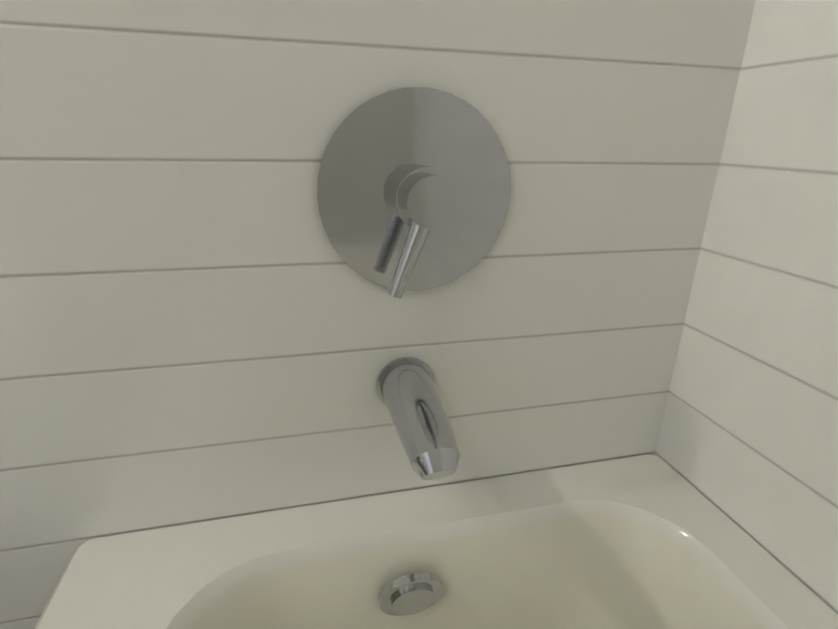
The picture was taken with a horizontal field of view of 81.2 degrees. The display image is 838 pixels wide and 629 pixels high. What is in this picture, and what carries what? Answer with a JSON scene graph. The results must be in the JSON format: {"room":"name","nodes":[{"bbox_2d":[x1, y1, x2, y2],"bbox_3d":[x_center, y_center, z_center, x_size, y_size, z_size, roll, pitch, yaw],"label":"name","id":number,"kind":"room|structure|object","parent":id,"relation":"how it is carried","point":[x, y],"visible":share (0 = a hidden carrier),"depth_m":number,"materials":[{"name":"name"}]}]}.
{"room":"bathroom","nodes":[
{"label":"bathroom","id":0,"kind":"room"},
{"bbox_2d":[0,0,755,628],"bbox_3d":[-0.052,-0.514,0.345,0.848,2.440,0.009,-4,21,-13],"label":"shower wall tile","id":1,"kind":"structure","parent":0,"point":[200,320],"depth_m":0.51,"materials":[{"name":"white tile"}]},
{"bbox_2d":[317,87,510,297],"bbox_3d":[0.005,-0.111,0.471,0.200,0.200,0.062,-4,21,-13],"label":"shower valve","id":2,"kind":"object","parent":1,"relation":"attached to","point":[413,188],"visible":1,"depth_m":0.48,"materials":[{"name":"silver metal"}]},
{"bbox_2d":[376,357,459,479],"bbox_3d":[0.002,0.107,0.501,0.068,0.068,0.155,-4,21,-13],"label":"tub spout","id":3,"kind":"object","parent":1,"relation":"attached to","point":[408,395],"visible":1,"depth_m":0.48,"materials":[{"name":"silver metal"}]},
{"bbox_2d":[655,0,837,613],"bbox_3d":[0.617,-0.260,-0.303,0.120,2.440,1.680,-4,21,-13],"label":"tiled wall","id":4,"kind":"structure","parent":0,"point":[747,443],"depth_m":0.52,"materials":[{"name":"tile"}]},
{"bbox_3d":[-0.720,0.997,-0.117,2.793,0.100,1.800,-4,21,-13],"label":"floor","id":5,"kind":"structure","parent":0,"visible":0},
{"bbox_2d":[34,454,837,628],"bbox_3d":[0.163,0.691,-0.003,0.743,0.430,1.546,-4,21,-13],"label":"bathtub","id":6,"kind":"object","parent":5,"relation":"on","point":[648,541],"visible":1,"depth_m":0.57,"materials":[{"name":"white ceramic"}]}
]}

